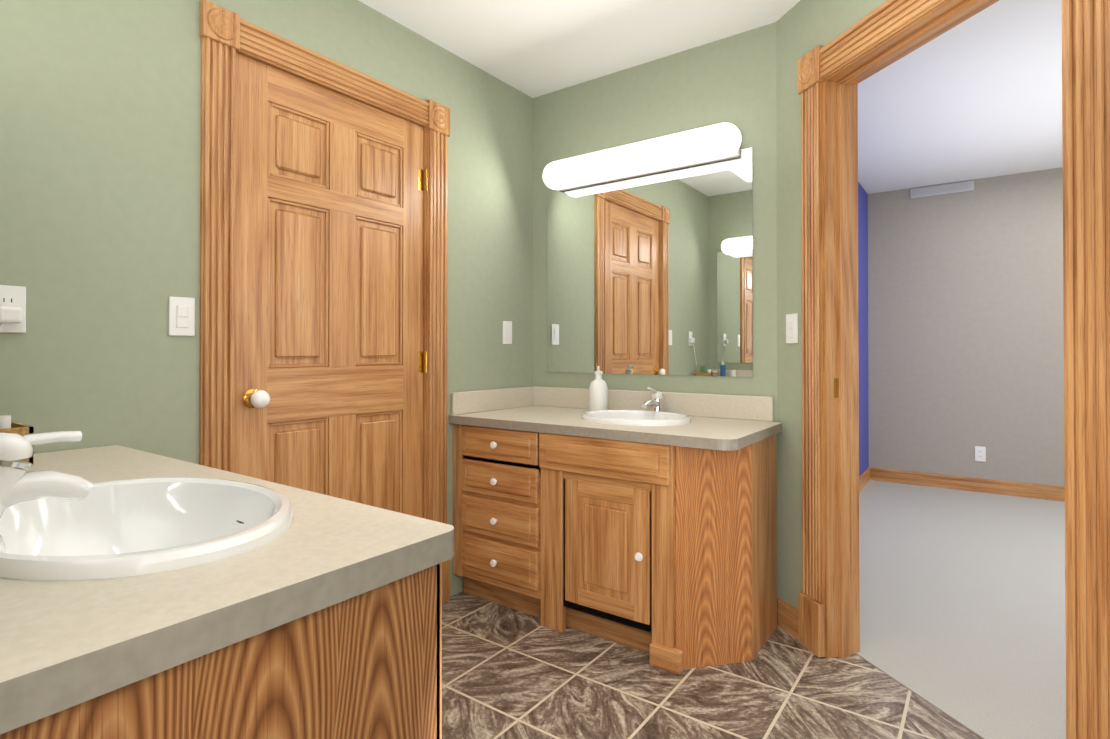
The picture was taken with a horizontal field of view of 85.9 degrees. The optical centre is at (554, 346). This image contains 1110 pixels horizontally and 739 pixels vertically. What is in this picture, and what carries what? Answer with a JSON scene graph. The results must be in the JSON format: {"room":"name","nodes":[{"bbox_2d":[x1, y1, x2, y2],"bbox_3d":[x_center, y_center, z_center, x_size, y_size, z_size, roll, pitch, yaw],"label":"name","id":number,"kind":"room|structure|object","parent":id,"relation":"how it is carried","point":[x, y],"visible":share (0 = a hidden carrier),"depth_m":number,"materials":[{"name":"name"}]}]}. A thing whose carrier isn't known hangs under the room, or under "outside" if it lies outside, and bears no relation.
{"room":"bathroom","nodes":[
{"label":"bathroom","id":0,"kind":"room"},
{"bbox_2d":[0,0,532,596],"bbox_3d":[-0.935,-0.107,2.125,0.120,2.440,2.870,0,-1,36],"label":"wall","id":1,"kind":"structure","parent":0,"point":[100,120],"depth_m":1.70,"materials":[{"name":"green paint"}]},
{"bbox_2d":[0,285,25,332],"bbox_3d":[-1.324,-0.091,1.452,0.034,0.113,0.046,0,-1,36],"label":"electrical outlet","id":2,"kind":"object","parent":1,"relation":"attached to","point":[12,309],"visible":1,"depth_m":1.44,"materials":[{"name":"white plastic"}]},
{"bbox_2d":[169,296,194,335],"bbox_3d":[-1.108,-0.090,1.773,0.010,0.115,0.070,0,-1,36],"label":"light switch","id":3,"kind":"object","parent":1,"relation":"attached to","point":[181,316],"visible":1,"depth_m":1.77,"materials":[{"name":"white plastic"}]},
{"bbox_2d":[199,0,449,603],"bbox_3d":[-0.819,0.028,2.256,0.154,2.172,1.031,0,-1,36],"label":"door frame","id":4,"kind":"structure","parent":1,"relation":"attached to","point":[226,35],"depth_m":1.89,"materials":[{"name":"brown wood"}]},
{"bbox_2d":[235,53,427,517],"bbox_3d":[-0.777,0.078,2.224,0.110,2.046,0.804,0,-1,36],"label":"door","id":5,"kind":"structure","parent":1,"relation":"in","point":[329,309],"depth_m":2.19,"materials":[{"name":"brown wood"}]},
{"bbox_2d":[451,386,532,413],"bbox_3d":[-0.290,0.256,2.894,0.018,0.100,0.578,0,-1,36],"label":"backsplash","id":6,"kind":"structure","parent":1,"relation":"attached to","point":[468,402],"depth_m":2.85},
{"bbox_2d":[503,321,511,343],"bbox_3d":[-0.237,-0.071,2.982,0.010,0.115,0.070,0,-1,36],"label":"light switch","id":7,"kind":"object","parent":1,"relation":"attached to","point":[507,332],"visible":1,"depth_m":2.98,"materials":[{"name":"white plastic"}]},
{"bbox_2d":[533,22,777,603],"bbox_3d":[0.484,-0.102,2.798,1.397,2.440,0.120,0,-1,36],"label":"wall","id":8,"kind":"structure","parent":0,"point":[731,79],"depth_m":2.66,"materials":[{"name":"green paint"}]},
{"bbox_2d":[543,122,741,190],"bbox_3d":[0.356,-0.851,2.718,0.990,0.140,0.152,0,-1,36],"label":"sconce","id":9,"kind":"object","parent":8,"relation":"attached to","point":[707,144],"visible":1,"depth_m":2.62,"materials":[{"name":"white"}]},
{"bbox_2d":[547,147,752,376],"bbox_3d":[0.391,-0.350,2.788,1.060,0.955,0.005,0,-1,36],"label":"mirror","id":10,"kind":"object","parent":8,"relation":"attached to","point":[650,274],"visible":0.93,"depth_m":2.73,"materials":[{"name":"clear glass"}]},
{"bbox_2d":[533,386,772,421],"bbox_3d":[0.381,0.255,2.779,1.241,0.100,0.018,0,-1,36],"label":"backsplash","id":11,"kind":"structure","parent":8,"relation":"attached to","point":[715,405],"depth_m":2.63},
{"bbox_2d":[358,0,1062,193],"bbox_3d":[1.456,-1.379,1.861,4.320,0.100,6.920,0,-1,36],"label":"ceiling","id":12,"kind":"structure","parent":0,"point":[978,95],"depth_m":2.77,"materials":[{"name":"white paint"}]},
{"bbox_2d":[442,591,981,738],"bbox_3d":[0.116,1.129,1.008,3.120,0.050,4.000,0,-1,36],"label":"floor","id":13,"kind":"structure","parent":0,"point":[509,673],"depth_m":1.92,"materials":[{"name":"tile"}]},
{"bbox_2d":[8,567,441,738],"bbox_3d":[-0.852,0.703,1.012,1.301,0.805,0.641,0,-1,36],"label":"vanity","id":14,"kind":"object","parent":13,"relation":"on","point":[370,666],"depth_m":0.69,"materials":[{"name":"brown wood"}]},
{"bbox_2d":[0,504,453,738],"bbox_3d":[-0.852,0.284,1.002,1.316,0.039,0.621,0,-1,36],"label":"countertop","id":15,"kind":"structure","parent":14,"relation":"on","point":[61,658],"depth_m":0.61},
{"bbox_2d":[0,415,33,463],"bbox_3d":[-1.275,0.196,1.351,0.150,0.140,0.110,0,-1,36],"label":"basket","id":16,"kind":"object","parent":15,"relation":"on","point":[7,425],"visible":0.38,"depth_m":1.34,"materials":[{"name":"wicker"}]},
{"bbox_2d":[0,431,363,618],"bbox_3d":[-0.643,0.280,0.885,0.550,0.286,0.427,0,-1,36],"label":"sink","id":17,"kind":"object","parent":15,"relation":"in","point":[75,523],"depth_m":0.98,"materials":[{"name":"white ceramic"}]},
{"bbox_2d":[449,418,776,674],"bbox_3d":[0.213,0.727,2.523,1.264,0.777,0.624,0,-1,36],"label":"bathroom vanity","id":18,"kind":"object","parent":13,"relation":"on","point":[645,521],"depth_m":2.20,"materials":[{"name":"brown wood"}]},
{"bbox_2d":[449,406,781,453],"bbox_3d":[0.226,0.321,2.527,1.284,0.036,0.608,0,-1,36],"label":"countertop","id":19,"kind":"structure","parent":18,"relation":"on","point":[738,433],"depth_m":2.27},
{"bbox_2d":[589,366,607,411],"bbox_3d":[0.200,0.196,2.741,0.086,0.217,0.086,0,-1,36],"label":"soap dispenser","id":20,"kind":"object","parent":19,"relation":"on","point":[598,394],"visible":0.88,"depth_m":2.71,"materials":[{"name":"white plastic"}]},
{"bbox_2d":[561,406,708,425],"bbox_3d":[0.333,0.367,2.478,0.470,0.172,0.369,0,-1,36],"label":"sink","id":21,"kind":"object","parent":19,"relation":"in","point":[623,415],"depth_m":2.58,"materials":[{"name":"white ceramic"}]},
{"bbox_2d":[776,0,886,608],"bbox_3d":[1.194,-0.112,1.517,0.120,2.440,1.900,0,0,-14],"label":"wall","id":22,"kind":"structure","parent":0,"point":[804,27],"depth_m":2.33,"materials":[{"name":"green paint"}]},
{"bbox_2d":[777,597,797,638],"bbox_3d":[0.253,1.054,1.343,2.712,0.105,2.482,0,-1,36],"label":"baseboard","id":23,"kind":"structure","parent":22,"relation":"attached to","point":[787,617],"depth_m":2.33,"materials":[{"name":"brown wood"}]},
{"bbox_2d":[786,313,797,342],"bbox_3d":[0.921,-0.071,2.324,0.010,0.115,0.070,0,0,-14],"label":"light switch","id":24,"kind":"object","parent":22,"relation":"attached to","point":[791,328],"visible":1,"depth_m":2.32,"materials":[{"name":"white plastic"}]},
{"bbox_2d":[797,0,1109,738],"bbox_3d":[1.121,0.010,1.767,0.173,2.200,1.045,0,0,-14],"label":"door frame","id":25,"kind":"structure","parent":22,"relation":"attached to","point":[832,74],"depth_m":1.87,"materials":[{"name":"brown wood"}]},
{"bbox_2d":[858,182,868,475],"bbox_3d":[1.732,-0.094,3.872,0.106,2.440,3.078,0,-1,36],"label":"wall","id":26,"kind":"structure","parent":0,"point":[863,325],"depth_m":4.88,"materials":[{"name":"blue paint"}]},
{"bbox_2d":[859,467,871,491],"bbox_3d":[1.778,1.070,3.823,0.015,0.110,3.030,0,-1,36],"label":"baseboard","id":27,"kind":"structure","parent":26,"relation":"attached to","point":[866,476],"depth_m":4.85,"materials":[{"name":"brown wood"}]},
{"bbox_2d":[856,480,1065,738],"bbox_3d":[2.279,1.136,2.112,3.300,0.054,5.520,0,-1,36],"label":"floor carpet","id":28,"kind":"object","parent":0,"point":[962,605],"depth_m":2.59,"materials":[{"name":"grey carpet"}]},
{"bbox_2d":[868,167,1064,486],"bbox_3d":[3.856,-0.091,4.313,3.300,2.440,0.120,0,-1,36],"label":"wall","id":29,"kind":"structure","parent":0,"point":[965,328],"depth_m":4.67,"materials":[{"name":"grey paint"}]},
{"bbox_2d":[910,181,973,197],"bbox_3d":[3.097,-1.260,4.782,0.430,0.075,0.020,0,-1,36],"label":"air vent","id":30,"kind":"object","parent":29,"relation":"in","point":[943,189],"visible":1,"depth_m":4.77,"materials":[{"name":"grey metal"}]},
{"bbox_2d":[872,467,1064,501],"bbox_3d":[3.913,1.073,4.181,3.064,0.110,0.015,0,-1,36],"label":"baseboard","id":31,"kind":"structure","parent":29,"relation":"attached to","point":[1018,489],"depth_m":4.65,"materials":[{"name":"brown wood"}]},
{"bbox_2d":[975,446,985,461],"bbox_3d":[3.299,0.831,4.627,0.070,0.115,0.008,0,-1,36],"label":"electrical outlet","id":32,"kind":"object","parent":29,"relation":"attached to","point":[980,453],"visible":1,"depth_m":4.62,"materials":[{"name":"white plastic"}]}
]}

